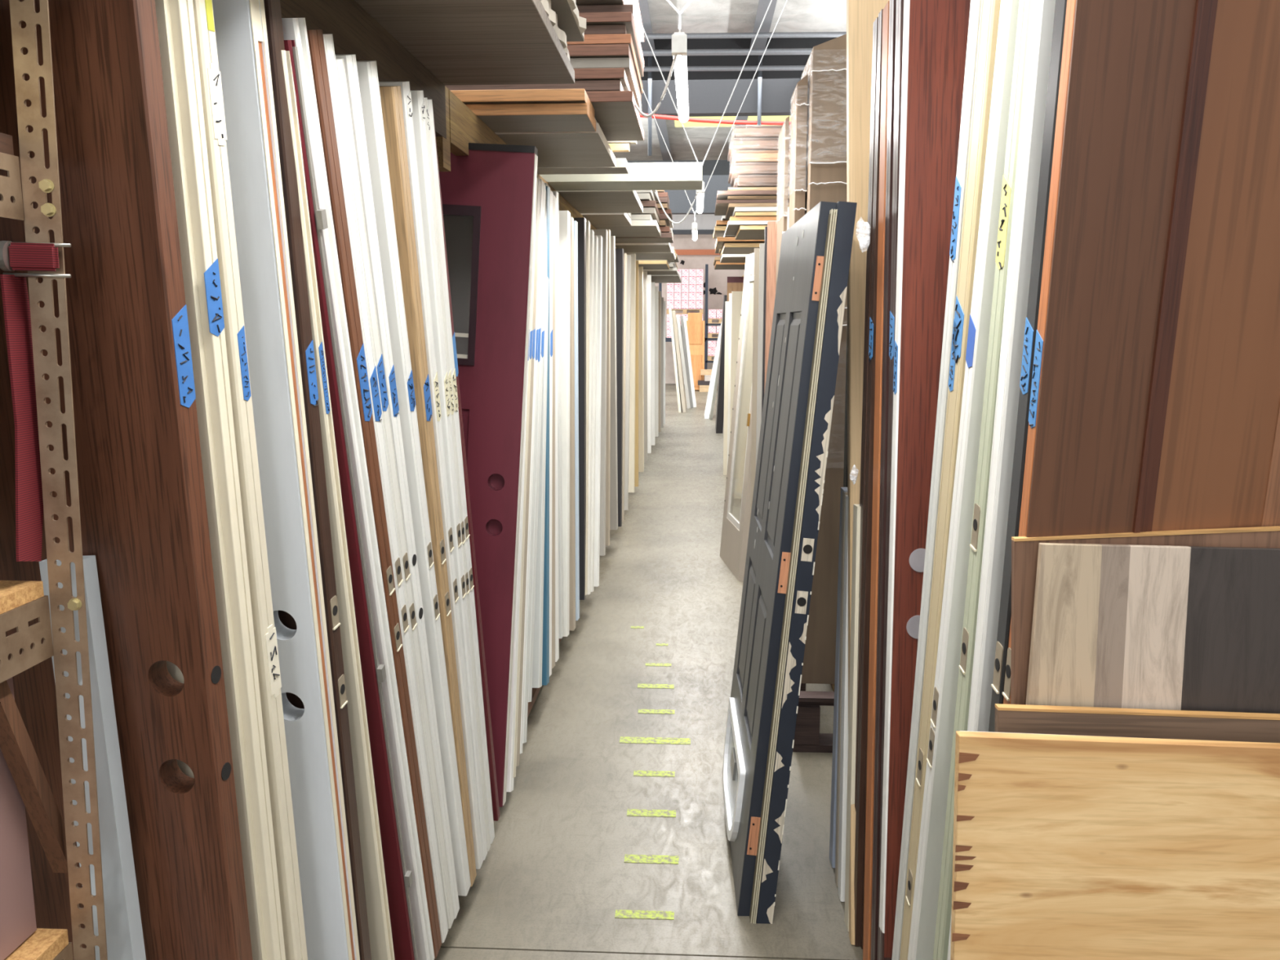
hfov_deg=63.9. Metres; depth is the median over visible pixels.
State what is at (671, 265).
door
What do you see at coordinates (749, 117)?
window
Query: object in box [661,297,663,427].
door slab
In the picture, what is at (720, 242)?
door
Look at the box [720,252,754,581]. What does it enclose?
door
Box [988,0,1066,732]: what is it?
door slab
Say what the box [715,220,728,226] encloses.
door
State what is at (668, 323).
carton
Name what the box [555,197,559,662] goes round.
door slab
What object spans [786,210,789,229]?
door slab
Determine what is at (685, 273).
carton
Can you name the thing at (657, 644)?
floor mark
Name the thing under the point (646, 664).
floor mark
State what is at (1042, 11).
door slab
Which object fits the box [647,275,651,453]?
door slab
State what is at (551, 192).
door slab
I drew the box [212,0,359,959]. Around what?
door slab
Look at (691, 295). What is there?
carton
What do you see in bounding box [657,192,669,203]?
door
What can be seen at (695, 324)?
door slab
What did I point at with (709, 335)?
pallet
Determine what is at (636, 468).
door slab
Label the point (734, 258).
door
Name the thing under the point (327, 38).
door slab
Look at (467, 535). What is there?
door slab
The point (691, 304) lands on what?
carton
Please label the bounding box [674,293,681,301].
carton
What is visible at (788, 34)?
trim
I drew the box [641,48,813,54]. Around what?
trim
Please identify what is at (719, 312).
carton
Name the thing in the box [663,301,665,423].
door slab
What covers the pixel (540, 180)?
door slab
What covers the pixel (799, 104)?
carton
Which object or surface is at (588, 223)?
door slab
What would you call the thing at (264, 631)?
door slab
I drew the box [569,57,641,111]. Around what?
door
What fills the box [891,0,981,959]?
door slab
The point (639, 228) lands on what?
door
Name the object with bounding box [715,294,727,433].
door slab
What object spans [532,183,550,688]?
door slab
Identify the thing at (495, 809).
door slab
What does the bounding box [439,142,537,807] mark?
exterior door
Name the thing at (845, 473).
door slab
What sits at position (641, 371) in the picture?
door slab
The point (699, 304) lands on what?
carton
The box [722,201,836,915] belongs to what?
exterior door
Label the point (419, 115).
door slab
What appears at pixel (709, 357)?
pallet
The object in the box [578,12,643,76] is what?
door
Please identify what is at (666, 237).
door
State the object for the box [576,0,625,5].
door
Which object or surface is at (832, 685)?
storage rack
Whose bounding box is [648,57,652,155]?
trim
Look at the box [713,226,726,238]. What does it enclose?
door
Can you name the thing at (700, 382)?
wood offcut
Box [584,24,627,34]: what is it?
door
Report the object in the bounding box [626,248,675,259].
door
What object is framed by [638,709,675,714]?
floor mark
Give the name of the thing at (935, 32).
door slab
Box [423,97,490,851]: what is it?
door slab
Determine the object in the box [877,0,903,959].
door slab
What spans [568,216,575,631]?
door slab
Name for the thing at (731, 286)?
door slab
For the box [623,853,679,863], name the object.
floor mark
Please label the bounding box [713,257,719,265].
door
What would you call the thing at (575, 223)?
door slab
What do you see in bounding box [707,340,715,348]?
carton
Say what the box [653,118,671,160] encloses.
trim
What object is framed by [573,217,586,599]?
door slab
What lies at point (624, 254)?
door slab
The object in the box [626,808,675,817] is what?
floor mark
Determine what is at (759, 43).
trim
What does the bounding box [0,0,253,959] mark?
door slab
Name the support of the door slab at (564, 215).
on the storage rack at (354, 31)
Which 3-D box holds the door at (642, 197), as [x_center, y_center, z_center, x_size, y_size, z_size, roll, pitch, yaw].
[-0.563,-1.954,7.277,1.300,0.039,0.895,0,9,3]
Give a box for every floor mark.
[614,909,674,919]
[619,736,690,744]
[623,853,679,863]
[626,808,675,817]
[631,626,644,628]
[633,770,675,777]
[637,684,674,688]
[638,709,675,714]
[645,662,671,666]
[656,643,667,645]
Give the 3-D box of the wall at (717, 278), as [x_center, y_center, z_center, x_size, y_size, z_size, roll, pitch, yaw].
[1.531,-5.696,27.514,18.000,6.200,0.200,0,9,3]
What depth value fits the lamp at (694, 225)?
9.03 m
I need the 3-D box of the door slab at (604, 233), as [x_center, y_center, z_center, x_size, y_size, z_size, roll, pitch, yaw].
[-0.569,-0.520,6.141,0.752,1.924,0.335,1,9,6]
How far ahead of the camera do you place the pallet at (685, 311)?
26.23 m
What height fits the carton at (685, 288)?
0.196 m
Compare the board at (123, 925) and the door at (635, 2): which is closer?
the board at (123, 925)
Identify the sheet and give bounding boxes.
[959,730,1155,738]
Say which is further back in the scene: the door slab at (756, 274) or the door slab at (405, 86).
the door slab at (756, 274)
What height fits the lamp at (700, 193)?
3.354 m
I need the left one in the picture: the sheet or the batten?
the batten
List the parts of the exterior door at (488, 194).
glass pane, blind rail, glass frame, blind rail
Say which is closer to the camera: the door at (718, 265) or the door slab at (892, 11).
the door slab at (892, 11)
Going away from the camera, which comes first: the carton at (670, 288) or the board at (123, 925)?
the board at (123, 925)
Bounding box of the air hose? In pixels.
[638,112,791,125]
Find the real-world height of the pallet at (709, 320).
0.120 m
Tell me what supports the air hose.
attached to the wall
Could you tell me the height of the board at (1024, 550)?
1.363 m
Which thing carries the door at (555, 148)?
on the storage rack at (354, 31)
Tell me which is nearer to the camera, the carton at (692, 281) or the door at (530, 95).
the door at (530, 95)
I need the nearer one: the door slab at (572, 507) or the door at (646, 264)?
the door slab at (572, 507)
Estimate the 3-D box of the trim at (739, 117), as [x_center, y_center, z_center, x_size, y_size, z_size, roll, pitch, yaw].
[2.050,-7.330,21.107,0.220,0.235,11.500,0,9,3]
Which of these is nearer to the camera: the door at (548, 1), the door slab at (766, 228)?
the door at (548, 1)
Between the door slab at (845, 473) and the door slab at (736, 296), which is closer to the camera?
the door slab at (845, 473)
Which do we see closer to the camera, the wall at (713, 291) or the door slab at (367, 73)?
the door slab at (367, 73)
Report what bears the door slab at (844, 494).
on the floor
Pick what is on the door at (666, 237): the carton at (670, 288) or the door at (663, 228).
the door at (663, 228)
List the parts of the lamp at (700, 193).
power cord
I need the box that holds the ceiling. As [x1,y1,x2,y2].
[613,0,846,160]
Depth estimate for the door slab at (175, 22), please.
1.45 m
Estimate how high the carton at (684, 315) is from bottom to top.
0.196 m
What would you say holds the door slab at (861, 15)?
on the floor
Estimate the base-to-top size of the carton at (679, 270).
0.196 m
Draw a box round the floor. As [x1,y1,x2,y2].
[434,383,862,959]
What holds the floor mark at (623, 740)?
on the floor
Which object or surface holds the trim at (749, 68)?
attached to the wall
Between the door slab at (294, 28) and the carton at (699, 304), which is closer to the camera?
the door slab at (294, 28)
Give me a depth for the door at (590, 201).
5.46 m
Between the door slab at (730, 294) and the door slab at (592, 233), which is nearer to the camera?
the door slab at (592, 233)
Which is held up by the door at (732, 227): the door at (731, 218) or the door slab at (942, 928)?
the door at (731, 218)
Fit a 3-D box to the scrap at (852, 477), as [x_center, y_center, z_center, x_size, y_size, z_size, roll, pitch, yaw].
[0.532,-0.013,2.552,0.022,0.052,0.013,0,9,3]
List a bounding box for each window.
[674,115,736,126]
[746,115,791,125]
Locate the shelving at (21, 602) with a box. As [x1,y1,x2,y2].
[0,0,107,959]
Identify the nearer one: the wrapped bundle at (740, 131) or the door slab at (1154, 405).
the door slab at (1154, 405)
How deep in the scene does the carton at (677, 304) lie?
26.21 m
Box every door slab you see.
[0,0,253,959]
[155,0,285,959]
[192,0,307,959]
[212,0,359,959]
[263,0,371,959]
[280,49,395,959]
[281,17,434,959]
[284,40,417,959]
[306,29,441,958]
[323,34,448,942]
[335,54,459,919]
[335,58,454,928]
[356,60,471,896]
[378,81,483,869]
[378,85,476,886]
[410,90,487,860]
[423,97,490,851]
[427,99,494,844]
[432,108,499,821]
[506,327,529,791]
[512,178,537,777]
[515,176,541,766]
[520,178,543,753]
[522,181,546,743]
[528,182,547,702]
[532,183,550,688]
[542,186,550,685]
[549,189,552,676]
[551,191,564,638]
[551,194,555,668]
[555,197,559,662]
[559,210,570,636]
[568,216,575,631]
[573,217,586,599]
[573,220,579,620]
[585,220,590,595]
[587,229,594,594]
[591,235,598,591]
[592,229,608,555]
[594,235,602,586]
[605,229,610,546]
[609,235,617,529]
[615,248,623,526]
[622,253,626,521]
[624,254,631,510]
[626,253,635,492]
[634,260,638,486]
[638,266,644,471]
[643,271,647,463]
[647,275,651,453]
[651,282,655,445]
[655,286,658,436]
[658,291,661,431]
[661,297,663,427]
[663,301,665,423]
[668,307,681,413]
[671,310,686,413]
[675,314,690,408]
[680,315,693,408]
[683,316,696,407]
[686,312,704,390]
[704,323,721,418]
[709,337,720,419]
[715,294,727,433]
[723,301,728,475]
[726,276,743,301]
[726,293,731,473]
[727,282,743,301]
[729,291,742,435]
[749,248,759,524]
[755,243,764,466]
[761,226,767,414]
[764,221,777,392]
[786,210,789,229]
[829,487,847,867]
[835,491,847,886]
[837,495,848,902]
[843,326,847,487]
[844,504,860,931]
[846,0,889,945]
[853,8,883,948]
[854,17,878,812]
[862,0,889,959]
[871,0,896,959]
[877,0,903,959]
[879,0,970,957]
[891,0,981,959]
[899,0,1000,959]
[907,0,1019,959]
[933,0,1031,959]
[946,0,1055,959]
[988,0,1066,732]
[1002,0,1279,704]
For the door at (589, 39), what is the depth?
3.34 m
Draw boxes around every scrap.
[849,464,858,484]
[856,220,871,252]
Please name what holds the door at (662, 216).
on the door
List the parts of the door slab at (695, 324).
raised panel, raised panel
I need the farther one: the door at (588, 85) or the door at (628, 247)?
the door at (628, 247)
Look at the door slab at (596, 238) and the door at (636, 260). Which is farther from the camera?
the door at (636, 260)
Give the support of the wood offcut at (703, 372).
on the wood offcut at (707, 378)
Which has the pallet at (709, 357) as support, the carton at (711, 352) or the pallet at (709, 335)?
the carton at (711, 352)
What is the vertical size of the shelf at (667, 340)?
0.100 m
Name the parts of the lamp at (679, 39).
power cord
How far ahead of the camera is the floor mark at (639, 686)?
4.63 m
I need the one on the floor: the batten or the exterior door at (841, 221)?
the exterior door at (841, 221)
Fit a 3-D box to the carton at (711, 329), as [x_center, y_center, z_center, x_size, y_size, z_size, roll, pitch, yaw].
[1.869,-3.907,26.654,0.203,0.182,0.800,0,9,3]
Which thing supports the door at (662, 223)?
on the door at (663, 228)
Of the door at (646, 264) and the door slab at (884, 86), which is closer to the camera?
the door slab at (884, 86)
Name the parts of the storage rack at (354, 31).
post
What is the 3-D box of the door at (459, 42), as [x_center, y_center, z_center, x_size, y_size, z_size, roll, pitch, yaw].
[-0.935,-0.772,0.694,1.285,0.033,4.300,0,9,3]
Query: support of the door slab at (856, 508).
on the floor
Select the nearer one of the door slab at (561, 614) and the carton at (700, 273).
the door slab at (561, 614)
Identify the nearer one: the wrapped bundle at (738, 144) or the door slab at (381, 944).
the door slab at (381, 944)
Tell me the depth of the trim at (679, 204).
23.71 m
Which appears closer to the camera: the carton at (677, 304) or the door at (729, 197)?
the door at (729, 197)
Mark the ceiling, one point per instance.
(699, 16)
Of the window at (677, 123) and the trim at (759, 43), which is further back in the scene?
the window at (677, 123)
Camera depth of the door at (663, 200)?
7.71 m
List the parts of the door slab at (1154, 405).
moulding, moulding, moulding, panel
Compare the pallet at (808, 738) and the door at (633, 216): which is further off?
the door at (633, 216)
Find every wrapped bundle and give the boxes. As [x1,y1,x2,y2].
[727,137,791,164]
[728,162,790,186]
[729,150,790,169]
[730,125,791,141]
[733,174,790,186]
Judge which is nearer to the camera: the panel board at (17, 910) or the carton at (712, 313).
the panel board at (17, 910)
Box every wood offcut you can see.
[607,141,636,144]
[608,142,629,151]
[697,380,710,385]
[699,385,709,391]
[700,369,711,375]
[704,375,711,381]
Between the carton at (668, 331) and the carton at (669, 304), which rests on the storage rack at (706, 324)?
the carton at (668, 331)
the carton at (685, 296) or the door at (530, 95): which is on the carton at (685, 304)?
the carton at (685, 296)
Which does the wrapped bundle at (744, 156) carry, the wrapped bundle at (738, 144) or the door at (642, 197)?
the wrapped bundle at (738, 144)
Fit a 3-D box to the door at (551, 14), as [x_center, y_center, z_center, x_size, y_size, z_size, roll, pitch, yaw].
[-0.922,-0.803,0.684,1.272,0.027,4.275,0,9,3]
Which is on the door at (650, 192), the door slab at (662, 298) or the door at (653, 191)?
the door at (653, 191)
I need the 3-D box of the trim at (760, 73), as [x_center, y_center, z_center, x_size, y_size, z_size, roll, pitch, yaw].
[1.765,-5.531,15.166,0.055,1.400,0.055,4,10,25]
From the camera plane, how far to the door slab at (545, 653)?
4.14 m
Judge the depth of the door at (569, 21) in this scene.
2.56 m
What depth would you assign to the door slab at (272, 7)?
1.72 m
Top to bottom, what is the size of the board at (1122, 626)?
1.324 m
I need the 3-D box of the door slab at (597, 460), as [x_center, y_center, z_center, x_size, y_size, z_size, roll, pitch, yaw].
[-0.612,-0.395,5.863,0.795,1.973,0.396,1,9,6]
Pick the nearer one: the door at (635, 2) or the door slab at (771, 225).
the door at (635, 2)
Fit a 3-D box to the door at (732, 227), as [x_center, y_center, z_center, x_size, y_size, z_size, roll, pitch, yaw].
[1.327,-1.838,7.497,1.388,0.024,0.902,0,9,3]
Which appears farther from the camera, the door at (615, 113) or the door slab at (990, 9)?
the door at (615, 113)
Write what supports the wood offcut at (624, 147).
on the wood offcut
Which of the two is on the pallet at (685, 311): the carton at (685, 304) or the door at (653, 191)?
the carton at (685, 304)
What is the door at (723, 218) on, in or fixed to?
on the door at (718, 223)
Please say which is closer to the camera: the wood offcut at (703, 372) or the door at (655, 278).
the door at (655, 278)
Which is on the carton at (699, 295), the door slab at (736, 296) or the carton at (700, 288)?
the carton at (700, 288)
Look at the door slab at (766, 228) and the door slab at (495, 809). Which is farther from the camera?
the door slab at (766, 228)
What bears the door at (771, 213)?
on the door at (731, 218)
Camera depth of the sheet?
1.28 m
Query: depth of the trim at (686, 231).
27.09 m
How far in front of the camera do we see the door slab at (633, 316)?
8.32 m
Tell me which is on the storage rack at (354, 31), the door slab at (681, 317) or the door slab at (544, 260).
the door slab at (544, 260)
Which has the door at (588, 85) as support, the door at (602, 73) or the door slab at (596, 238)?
the door at (602, 73)
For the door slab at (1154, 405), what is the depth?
1.25 m
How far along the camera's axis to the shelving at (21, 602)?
1.22 m
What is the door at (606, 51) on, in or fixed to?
on the door at (610, 62)
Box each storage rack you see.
[280,0,653,717]
[658,264,720,369]
[742,274,834,691]
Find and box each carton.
[666,284,674,293]
[666,293,674,301]
[666,301,674,309]
[666,314,670,322]
[666,322,671,329]
[666,329,671,337]
[674,284,681,293]
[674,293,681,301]
[674,301,681,309]
[677,269,681,277]
[681,269,688,277]
[681,277,688,284]
[681,284,688,293]
[681,293,688,301]
[681,301,688,309]
[681,314,688,320]
[688,269,696,277]
[688,277,696,284]
[688,284,696,293]
[688,293,695,301]
[688,301,695,309]
[696,269,703,277]
[696,277,703,284]
[696,284,703,293]
[696,293,702,301]
[696,301,702,309]
[707,309,716,318]
[707,325,715,333]
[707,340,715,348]
[707,348,715,355]
[715,309,722,318]
[715,325,720,333]
[775,115,791,290]
[788,74,808,228]
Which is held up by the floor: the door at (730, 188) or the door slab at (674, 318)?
the door slab at (674, 318)
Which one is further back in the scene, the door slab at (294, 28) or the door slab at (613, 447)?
the door slab at (613, 447)
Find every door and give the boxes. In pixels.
[354,0,574,85]
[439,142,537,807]
[445,80,623,91]
[450,88,594,116]
[494,122,616,167]
[537,158,628,174]
[540,0,569,60]
[546,0,558,27]
[551,0,586,41]
[556,190,643,213]
[566,34,642,93]
[567,44,640,100]
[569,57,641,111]
[573,67,630,90]
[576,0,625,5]
[577,4,644,68]
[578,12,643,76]
[580,213,631,226]
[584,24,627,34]
[586,90,644,141]
[594,219,661,237]
[615,232,673,243]
[615,243,671,253]
[624,0,630,4]
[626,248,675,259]
[629,0,644,41]
[630,214,652,220]
[631,207,659,225]
[635,190,655,200]
[635,259,668,263]
[637,193,652,200]
[638,260,669,269]
[640,200,659,219]
[643,267,678,275]
[651,273,681,283]
[652,190,658,201]
[655,197,669,208]
[656,203,668,208]
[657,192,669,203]
[657,208,672,220]
[658,220,666,226]
[658,226,671,232]
[659,213,670,226]
[668,263,674,267]
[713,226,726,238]
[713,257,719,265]
[714,199,789,215]
[714,261,745,269]
[715,190,789,207]
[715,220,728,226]
[715,236,764,248]
[720,215,728,220]
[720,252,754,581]
[720,253,748,262]
[721,242,764,254]
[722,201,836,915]
[724,220,777,235]
[725,203,789,219]
[727,186,789,191]
[727,195,789,199]
[728,216,777,221]
[732,206,789,216]
[733,211,777,216]
[735,225,767,239]
[749,200,857,924]
[800,34,847,684]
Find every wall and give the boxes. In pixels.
[655,234,744,383]
[671,213,722,230]
[708,287,717,294]
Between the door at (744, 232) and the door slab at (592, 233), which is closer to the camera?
the door slab at (592, 233)
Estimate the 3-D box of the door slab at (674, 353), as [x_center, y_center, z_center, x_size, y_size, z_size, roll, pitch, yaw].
[0.678,-2.166,19.369,0.268,2.140,1.343,-2,9,-14]
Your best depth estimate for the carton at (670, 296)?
26.20 m
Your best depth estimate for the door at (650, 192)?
6.85 m
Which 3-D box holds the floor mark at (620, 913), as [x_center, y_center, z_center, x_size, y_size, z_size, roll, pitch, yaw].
[0.013,1.204,2.844,0.163,0.001,0.039,0,9,3]
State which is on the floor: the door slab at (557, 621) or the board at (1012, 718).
the board at (1012, 718)
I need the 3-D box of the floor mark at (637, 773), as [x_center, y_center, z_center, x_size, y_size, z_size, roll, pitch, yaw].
[0.052,1.068,3.735,0.149,0.001,0.045,0,9,3]
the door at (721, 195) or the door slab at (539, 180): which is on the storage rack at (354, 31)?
the door slab at (539, 180)
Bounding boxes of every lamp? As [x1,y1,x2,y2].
[625,0,693,122]
[642,0,772,224]
[642,0,787,240]
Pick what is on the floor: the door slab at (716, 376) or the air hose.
the door slab at (716, 376)
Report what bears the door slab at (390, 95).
on the storage rack at (354, 31)
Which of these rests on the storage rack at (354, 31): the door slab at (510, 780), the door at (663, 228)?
the door slab at (510, 780)
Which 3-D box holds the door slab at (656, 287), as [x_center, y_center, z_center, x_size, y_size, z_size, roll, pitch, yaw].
[-0.148,-1.522,13.279,0.776,1.932,0.197,1,9,6]
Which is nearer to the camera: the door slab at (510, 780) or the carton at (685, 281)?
the door slab at (510, 780)
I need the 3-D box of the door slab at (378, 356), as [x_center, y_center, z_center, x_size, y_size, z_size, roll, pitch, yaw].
[-0.869,0.191,2.233,0.804,1.988,0.628,1,9,8]
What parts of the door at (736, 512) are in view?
glass pane, strike plate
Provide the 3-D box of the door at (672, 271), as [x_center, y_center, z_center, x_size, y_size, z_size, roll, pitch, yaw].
[-0.198,-2.696,13.288,1.368,0.038,1.143,0,9,3]
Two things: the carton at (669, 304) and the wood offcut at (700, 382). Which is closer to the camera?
the wood offcut at (700, 382)
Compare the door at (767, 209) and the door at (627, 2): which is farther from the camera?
the door at (767, 209)
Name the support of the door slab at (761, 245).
on the floor
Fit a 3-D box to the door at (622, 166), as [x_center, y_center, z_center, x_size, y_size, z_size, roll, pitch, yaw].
[-0.713,-1.341,4.404,1.320,0.038,0.180,0,9,3]
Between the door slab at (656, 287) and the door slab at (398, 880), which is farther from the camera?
the door slab at (656, 287)
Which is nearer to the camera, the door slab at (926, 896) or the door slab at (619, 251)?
the door slab at (926, 896)
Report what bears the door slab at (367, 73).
on the storage rack at (354, 31)
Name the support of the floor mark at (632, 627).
on the floor
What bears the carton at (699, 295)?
on the carton at (699, 304)
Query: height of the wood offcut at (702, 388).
0.160 m
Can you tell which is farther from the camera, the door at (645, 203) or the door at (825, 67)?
the door at (645, 203)
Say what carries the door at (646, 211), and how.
on the door at (633, 216)
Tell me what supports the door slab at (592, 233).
on the storage rack at (354, 31)
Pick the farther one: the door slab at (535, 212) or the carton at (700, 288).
the carton at (700, 288)
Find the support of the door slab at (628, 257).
on the storage rack at (354, 31)
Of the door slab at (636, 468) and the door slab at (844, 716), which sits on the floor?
the door slab at (844, 716)
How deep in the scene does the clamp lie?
1.20 m
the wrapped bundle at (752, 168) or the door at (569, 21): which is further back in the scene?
the wrapped bundle at (752, 168)
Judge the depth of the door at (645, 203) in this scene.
6.84 m
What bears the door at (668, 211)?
on the door at (662, 216)
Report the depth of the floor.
3.65 m
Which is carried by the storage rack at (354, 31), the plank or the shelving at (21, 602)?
the plank
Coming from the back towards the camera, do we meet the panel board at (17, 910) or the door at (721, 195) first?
the door at (721, 195)
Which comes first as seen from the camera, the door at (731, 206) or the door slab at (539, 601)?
the door slab at (539, 601)
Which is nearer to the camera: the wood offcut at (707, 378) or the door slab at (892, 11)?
the door slab at (892, 11)
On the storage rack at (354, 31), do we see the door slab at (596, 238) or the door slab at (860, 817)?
the door slab at (596, 238)
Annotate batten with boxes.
[0,680,78,873]
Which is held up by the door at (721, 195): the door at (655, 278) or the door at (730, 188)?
the door at (730, 188)
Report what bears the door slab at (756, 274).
on the floor
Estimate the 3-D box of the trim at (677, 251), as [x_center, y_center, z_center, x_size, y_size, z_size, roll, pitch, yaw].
[1.524,-6.061,27.322,18.000,0.140,0.070,0,9,3]
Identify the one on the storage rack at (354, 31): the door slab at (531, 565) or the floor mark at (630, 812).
the door slab at (531, 565)
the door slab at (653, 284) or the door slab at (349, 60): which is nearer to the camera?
the door slab at (349, 60)
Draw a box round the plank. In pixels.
[539,162,702,191]
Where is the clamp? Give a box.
[0,240,71,561]
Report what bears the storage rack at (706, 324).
on the floor
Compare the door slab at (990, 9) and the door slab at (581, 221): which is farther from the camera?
the door slab at (581, 221)
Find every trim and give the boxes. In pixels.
[626,160,733,214]
[638,0,654,49]
[640,37,835,116]
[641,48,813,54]
[643,53,810,56]
[643,65,805,71]
[644,31,846,39]
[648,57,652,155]
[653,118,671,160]
[672,229,714,234]
[675,249,719,254]
[734,115,748,128]
[749,0,777,48]
[756,55,762,125]
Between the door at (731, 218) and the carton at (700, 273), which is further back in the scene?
the carton at (700, 273)
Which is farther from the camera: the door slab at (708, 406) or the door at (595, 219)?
the door slab at (708, 406)
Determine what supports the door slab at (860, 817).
on the floor
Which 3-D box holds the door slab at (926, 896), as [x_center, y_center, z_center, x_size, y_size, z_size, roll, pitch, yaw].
[0.917,0.194,1.748,0.812,2.324,0.481,0,9,0]
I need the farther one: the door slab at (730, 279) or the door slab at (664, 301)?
the door slab at (664, 301)
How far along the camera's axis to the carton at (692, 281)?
26.10 m
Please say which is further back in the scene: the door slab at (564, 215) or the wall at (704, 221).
the wall at (704, 221)
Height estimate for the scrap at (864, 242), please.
0.080 m
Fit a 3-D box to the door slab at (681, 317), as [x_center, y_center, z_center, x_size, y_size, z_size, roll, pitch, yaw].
[0.952,-2.224,20.553,0.233,2.107,1.606,-1,9,-9]
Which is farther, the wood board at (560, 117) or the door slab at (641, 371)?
the door slab at (641, 371)
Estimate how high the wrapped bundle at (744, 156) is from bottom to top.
0.076 m
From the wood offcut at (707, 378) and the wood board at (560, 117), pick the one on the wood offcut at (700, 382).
the wood offcut at (707, 378)
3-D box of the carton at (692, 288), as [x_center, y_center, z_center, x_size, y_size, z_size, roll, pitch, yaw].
[1.357,-4.920,26.527,0.175,0.196,0.800,0,9,3]
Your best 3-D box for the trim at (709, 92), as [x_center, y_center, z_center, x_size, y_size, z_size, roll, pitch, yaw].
[0.878,-6.017,15.369,18.000,1.060,0.250,0,9,3]
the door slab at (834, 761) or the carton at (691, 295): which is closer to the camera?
the door slab at (834, 761)
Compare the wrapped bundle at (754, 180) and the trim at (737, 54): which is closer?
the wrapped bundle at (754, 180)
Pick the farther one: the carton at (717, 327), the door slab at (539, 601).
the carton at (717, 327)
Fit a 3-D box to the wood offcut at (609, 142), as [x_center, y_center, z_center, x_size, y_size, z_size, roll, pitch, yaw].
[-0.105,-1.421,4.292,0.180,0.027,0.050,0,9,3]
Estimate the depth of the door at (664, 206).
7.73 m
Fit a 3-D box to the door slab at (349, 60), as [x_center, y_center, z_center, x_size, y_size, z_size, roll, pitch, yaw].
[-0.879,0.173,2.283,0.834,2.009,0.612,1,9,8]
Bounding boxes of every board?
[0,677,36,959]
[39,555,146,959]
[465,102,595,132]
[995,703,1279,742]
[1010,525,1279,704]
[1026,542,1279,713]
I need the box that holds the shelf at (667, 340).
[665,337,706,342]
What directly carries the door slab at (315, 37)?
on the storage rack at (354, 31)
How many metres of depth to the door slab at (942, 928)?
1.53 m
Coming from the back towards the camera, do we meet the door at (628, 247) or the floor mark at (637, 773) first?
the door at (628, 247)
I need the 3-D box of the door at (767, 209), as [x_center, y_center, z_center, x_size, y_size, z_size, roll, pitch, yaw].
[1.364,-1.930,7.486,1.373,0.029,0.886,0,9,3]
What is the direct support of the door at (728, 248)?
on the storage rack at (832, 685)
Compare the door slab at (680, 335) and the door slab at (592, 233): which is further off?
the door slab at (680, 335)
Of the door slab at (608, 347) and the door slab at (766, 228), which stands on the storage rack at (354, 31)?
the door slab at (608, 347)
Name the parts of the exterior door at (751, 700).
pet door, raised panel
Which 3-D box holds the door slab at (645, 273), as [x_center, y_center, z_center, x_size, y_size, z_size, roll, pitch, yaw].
[-0.324,-1.126,10.388,0.804,1.932,0.201,1,9,6]
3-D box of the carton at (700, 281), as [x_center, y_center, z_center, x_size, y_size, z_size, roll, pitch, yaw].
[1.544,-5.116,26.487,0.175,0.196,0.800,0,9,3]
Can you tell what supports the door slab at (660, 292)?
on the storage rack at (354, 31)
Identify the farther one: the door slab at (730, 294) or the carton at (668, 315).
the carton at (668, 315)
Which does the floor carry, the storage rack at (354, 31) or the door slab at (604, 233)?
the storage rack at (354, 31)
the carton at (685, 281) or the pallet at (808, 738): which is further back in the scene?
the carton at (685, 281)
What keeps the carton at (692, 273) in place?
on the carton
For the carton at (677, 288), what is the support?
on the carton at (677, 296)
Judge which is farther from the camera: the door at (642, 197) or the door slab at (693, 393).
the door slab at (693, 393)
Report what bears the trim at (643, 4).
attached to the ceiling
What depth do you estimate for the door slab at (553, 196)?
4.28 m
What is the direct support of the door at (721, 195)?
on the door at (729, 197)
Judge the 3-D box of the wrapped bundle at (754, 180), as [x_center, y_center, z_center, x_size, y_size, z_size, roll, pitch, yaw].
[1.321,-2.118,7.399,1.312,0.076,0.712,0,9,3]
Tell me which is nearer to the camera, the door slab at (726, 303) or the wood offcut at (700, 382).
the door slab at (726, 303)
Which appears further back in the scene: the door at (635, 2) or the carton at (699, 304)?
the carton at (699, 304)
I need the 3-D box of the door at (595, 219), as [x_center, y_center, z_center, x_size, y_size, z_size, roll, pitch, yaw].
[-0.665,-1.663,6.516,1.182,0.039,0.709,0,9,3]
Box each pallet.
[666,309,703,314]
[707,318,721,323]
[707,333,719,337]
[707,355,714,360]
[792,683,834,752]
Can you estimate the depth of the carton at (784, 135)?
4.19 m
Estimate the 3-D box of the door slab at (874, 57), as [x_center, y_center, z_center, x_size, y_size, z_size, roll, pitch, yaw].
[0.973,0.045,2.647,0.802,2.350,0.051,0,7,0]
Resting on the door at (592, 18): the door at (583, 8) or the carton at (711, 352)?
the door at (583, 8)
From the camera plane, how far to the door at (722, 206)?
7.13 m

